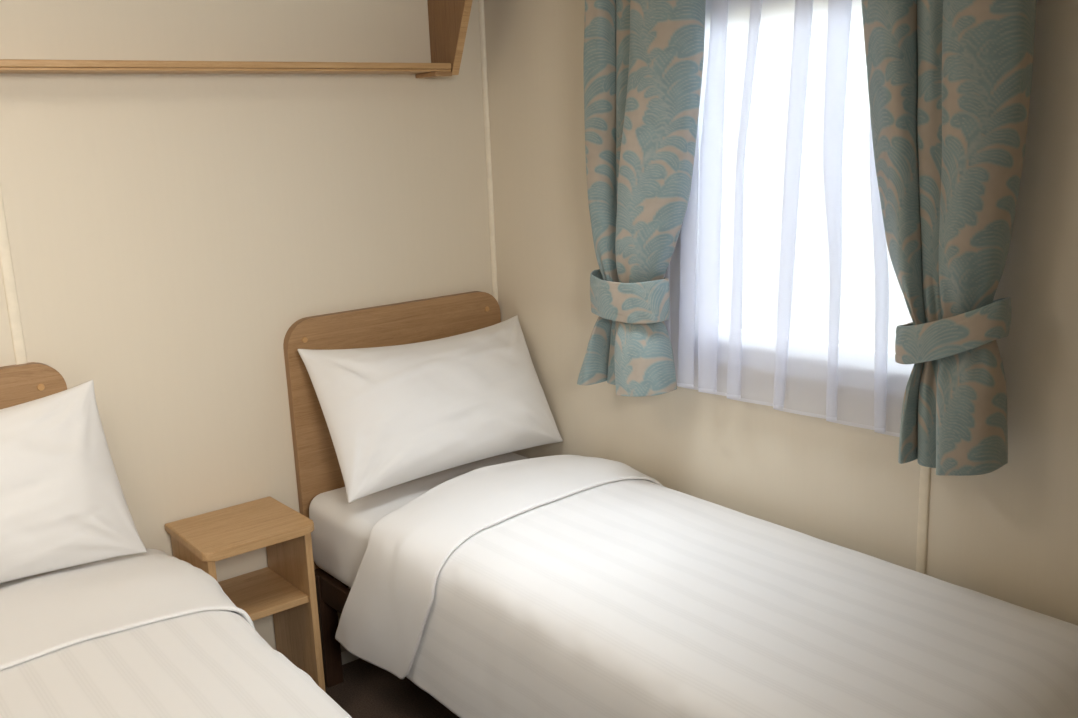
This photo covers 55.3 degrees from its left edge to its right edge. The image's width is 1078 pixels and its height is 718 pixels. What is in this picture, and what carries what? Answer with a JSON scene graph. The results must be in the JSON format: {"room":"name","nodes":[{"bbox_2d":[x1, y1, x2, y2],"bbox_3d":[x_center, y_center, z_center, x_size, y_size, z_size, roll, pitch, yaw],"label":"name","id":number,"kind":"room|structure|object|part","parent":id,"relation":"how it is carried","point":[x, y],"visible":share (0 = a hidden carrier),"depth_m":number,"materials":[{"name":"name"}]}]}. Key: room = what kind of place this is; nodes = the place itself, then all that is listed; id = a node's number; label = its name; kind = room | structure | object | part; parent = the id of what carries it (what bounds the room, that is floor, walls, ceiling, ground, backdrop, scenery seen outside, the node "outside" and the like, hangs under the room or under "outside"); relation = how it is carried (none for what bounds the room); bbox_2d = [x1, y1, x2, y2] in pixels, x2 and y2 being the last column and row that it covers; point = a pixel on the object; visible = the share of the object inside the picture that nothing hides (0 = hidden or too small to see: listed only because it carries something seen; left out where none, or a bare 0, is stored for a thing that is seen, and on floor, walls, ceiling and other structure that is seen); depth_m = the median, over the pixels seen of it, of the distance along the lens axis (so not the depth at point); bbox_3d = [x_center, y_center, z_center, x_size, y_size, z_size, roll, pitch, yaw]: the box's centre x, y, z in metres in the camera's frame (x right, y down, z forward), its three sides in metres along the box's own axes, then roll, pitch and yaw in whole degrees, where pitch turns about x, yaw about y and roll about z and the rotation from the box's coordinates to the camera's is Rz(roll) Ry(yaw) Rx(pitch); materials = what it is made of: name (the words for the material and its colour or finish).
{"room":"twin bedroom","nodes":[
{"label":"twin bedroom","id":0,"kind":"room"},
{"bbox_2d":[0,0,492,650],"bbox_3d":[-1.109,-0.038,2.431,2.570,2.100,0.060,-12,16,-37],"label":"wall","id":1,"kind":"structure","parent":0,"point":[168,234],"depth_m":2.59,"materials":[{"name":"beige paint"}]},
{"bbox_2d":[0,185,26,364],"bbox_3d":[-1.178,-0.036,2.332,0.024,2.054,0.006,-12,16,-37],"label":"trim","id":2,"kind":"structure","parent":1,"relation":"attached to","point":[5,253],"depth_m":2.30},
{"bbox_2d":[0,362,66,408],"bbox_3d":[-1.362,0.420,2.253,0.698,0.744,0.032,-12,16,-37],"label":"headboard","id":3,"kind":"object","parent":1,"relation":"attached to","point":[20,383],"visible":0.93,"depth_m":2.33,"materials":[{"name":"brown wood"}]},
{"bbox_2d":[0,0,472,77],"bbox_3d":[-0.916,-0.839,2.197,1.835,0.448,0.304,-12,16,-37],"label":"wall shelf","id":4,"kind":"object","parent":1,"relation":"attached to","point":[448,19],"visible":1,"depth_m":2.58,"materials":[{"name":"brown wood"}]},
{"bbox_3d":[-0.210,-0.991,2.744,0.020,0.445,0.300,-12,16,-37],"label":"panel","id":5,"kind":"part","parent":4,"relation":"part of","materials":[{"name":"brown wood"}]},
{"bbox_2d":[341,649,358,664],"bbox_3d":[-1.048,0.970,2.629,2.450,0.042,0.009,-12,16,-37],"label":"baseboard","id":6,"kind":"structure","parent":1,"relation":"attached to","point":[346,656],"depth_m":3.00,"materials":[{"name":"brown wood"}]},
{"bbox_2d":[283,291,500,577],"bbox_3d":[-0.386,0.209,3.005,0.699,0.750,0.032,-12,16,-37],"label":"headboard","id":7,"kind":"object","parent":1,"relation":"attached to","point":[317,467],"visible":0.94,"depth_m":2.84,"materials":[{"name":"brown wood"}]},
{"bbox_2d":[478,0,497,301],"bbox_3d":[-0.135,-0.235,3.137,0.012,2.099,0.012,-12,16,-37],"label":"trim","id":8,"kind":"structure","parent":1,"relation":"attached to","point":[480,2],"depth_m":3.05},
{"bbox_2d":[325,658,459,717],"bbox_3d":[-0.082,1.247,1.454,2.570,0.060,3.220,-12,16,-37],"label":"floor","id":9,"kind":"structure","parent":0,"point":[367,690],"depth_m":2.82,"materials":[{"name":"brown carpet"}]},
{"bbox_2d":[165,496,325,691],"bbox_3d":[-0.737,0.687,2.639,0.285,0.566,0.273,-12,16,-37],"label":"bedside table","id":10,"kind":"object","parent":9,"relation":"on","point":[285,589],"visible":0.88,"depth_m":2.61,"materials":[{"name":"brown wood"}]},
{"bbox_3d":[-0.838,0.718,2.573,0.018,0.542,0.254,-12,16,-37],"label":"panel","id":11,"kind":"part","parent":10,"relation":"part of","materials":[{"name":"brown wood"}]},
{"bbox_2d":[218,567,308,620],"bbox_3d":[-0.748,0.609,2.632,0.228,0.018,0.244,-12,16,-37],"label":"shelf","id":12,"kind":"object","parent":10,"relation":"attached to","point":[267,591],"depth_m":2.63,"materials":[{"name":"brown wood"}]},
{"bbox_3d":[-0.645,0.677,2.722,0.018,0.542,0.254,-12,16,-37],"label":"panel","id":13,"kind":"part","parent":10,"relation":"part of","materials":[{"name":"brown wood"}]},
{"bbox_2d":[314,568,349,687],"bbox_3d":[0.197,0.825,2.377,0.662,0.338,1.813,-12,16,-37],"label":"bed base","id":14,"kind":"object","parent":9,"relation":"on","point":[332,594],"visible":0.08,"depth_m":2.84,"materials":[{"name":"brown wood"}]},
{"bbox_3d":[-0.055,0.748,2.157,0.022,0.072,1.712,-12,16,-37],"label":"rail","id":15,"kind":"part","parent":14,"relation":"part of","materials":[{"name":"brown wood"}]},
{"bbox_2d":[309,452,528,587],"bbox_3d":[0.187,0.546,2.312,0.670,0.228,1.837,-12,16,-37],"label":"mattress","id":16,"kind":"object","parent":14,"relation":"on","point":[340,535],"visible":0.11,"depth_m":2.70,"materials":[{"name":"white fabric"}]},
{"bbox_2d":[298,315,562,502],"bbox_3d":[-0.267,0.115,2.827,0.702,0.366,0.250,-11,15,-34],"label":"pillow","id":17,"kind":"object","parent":16,"relation":"on","point":[395,415],"visible":1,"depth_m":2.71,"materials":[{"name":"white fabric"}]},
{"bbox_2d":[335,455,1077,717],"bbox_3d":[0.270,0.591,2.184,0.775,0.409,1.694,-12,16,-37],"label":"duvet","id":18,"kind":"object","parent":16,"relation":"on","point":[556,586],"visible":1,"depth_m":2.01,"materials":[{"name":"white fabric"}]},
{"bbox_3d":[-0.641,1.022,1.734,0.630,0.300,1.815,-12,16,-37],"label":"bed base","id":19,"kind":"object","parent":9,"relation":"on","visible":0},
{"bbox_3d":[-0.652,0.778,1.676,0.655,0.194,1.835,-12,16,-37],"label":"mattress","id":20,"kind":"object","parent":19,"relation":"on","visible":0},
{"bbox_2d":[0,548,351,717],"bbox_3d":[-0.621,0.787,1.642,0.773,0.418,1.912,-12,16,-37],"label":"duvet","id":21,"kind":"object","parent":20,"relation":"on","point":[151,633],"visible":0.98,"depth_m":1.91,"materials":[{"name":"white fabric"}]},
{"bbox_2d":[0,380,146,582],"bbox_3d":[-1.237,0.315,2.166,0.762,0.421,0.150,-12,16,-37],"label":"pillow","id":22,"kind":"object","parent":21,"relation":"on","point":[63,504],"visible":1,"depth_m":2.26,"materials":[{"name":"white fabric"}]},
{"bbox_2d":[484,0,1077,625],"bbox_3d":[0.856,-0.014,1.974,0.060,2.100,3.100,-12,16,-37],"label":"wall","id":23,"kind":"structure","parent":0,"point":[1009,533],"depth_m":2.32,"materials":[{"name":"beige paint"}]},
{"bbox_2d":[916,465,930,573],"bbox_3d":[0.794,0.552,2.155,0.006,0.830,0.022,-12,16,-37],"label":"trim","id":24,"kind":"structure","parent":23,"relation":"attached to","point":[925,472],"depth_m":2.10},
{"bbox_3d":[0.482,-0.994,2.056,0.100,0.031,1.220,-12,16,-37],"label":"rail","id":25,"kind":"object","parent":23,"relation":"attached to","visible":0},
{"bbox_2d":[577,0,705,396],"bbox_3d":[0.217,-0.464,2.431,0.104,1.142,0.403,-12,16,-37],"label":"curtain","id":26,"kind":"object","parent":25,"relation":"hanging from","point":[643,59],"visible":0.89,"depth_m":2.42,"materials":[{"name":"teal fabric"}]},
{"bbox_2d":[590,269,669,323],"bbox_3d":[0.218,-0.155,2.536,0.102,0.112,0.242,-12,16,-37],"label":"tieback","id":27,"kind":"object","parent":26,"relation":"attached to","point":[648,302],"visible":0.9,"depth_m":2.46,"materials":[{"name":"teal fabric"}]},
{"bbox_2d":[664,0,913,436],"bbox_3d":[0.543,-0.419,2.150,0.033,1.113,0.879,-12,16,-37],"label":"curtain","id":28,"kind":"object","parent":25,"relation":"hanging from","point":[786,295],"visible":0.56,"depth_m":2.20,"materials":[{"name":"white fabric"}]},
{"bbox_2d":[861,0,1036,475],"bbox_3d":[0.685,-0.355,1.861,0.100,1.143,0.353,-12,16,-37],"label":"curtain","id":29,"kind":"object","parent":25,"relation":"hanging from","point":[950,81],"visible":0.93,"depth_m":1.83,"materials":[{"name":"teal fabric"}]},
{"bbox_2d":[895,297,1011,363],"bbox_3d":[0.749,-0.051,1.876,0.102,0.140,0.206,-12,16,-37],"label":"tieback","id":30,"kind":"object","parent":29,"relation":"attached to","point":[934,340],"visible":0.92,"depth_m":1.82,"materials":[{"name":"teal fabric"}]}
]}

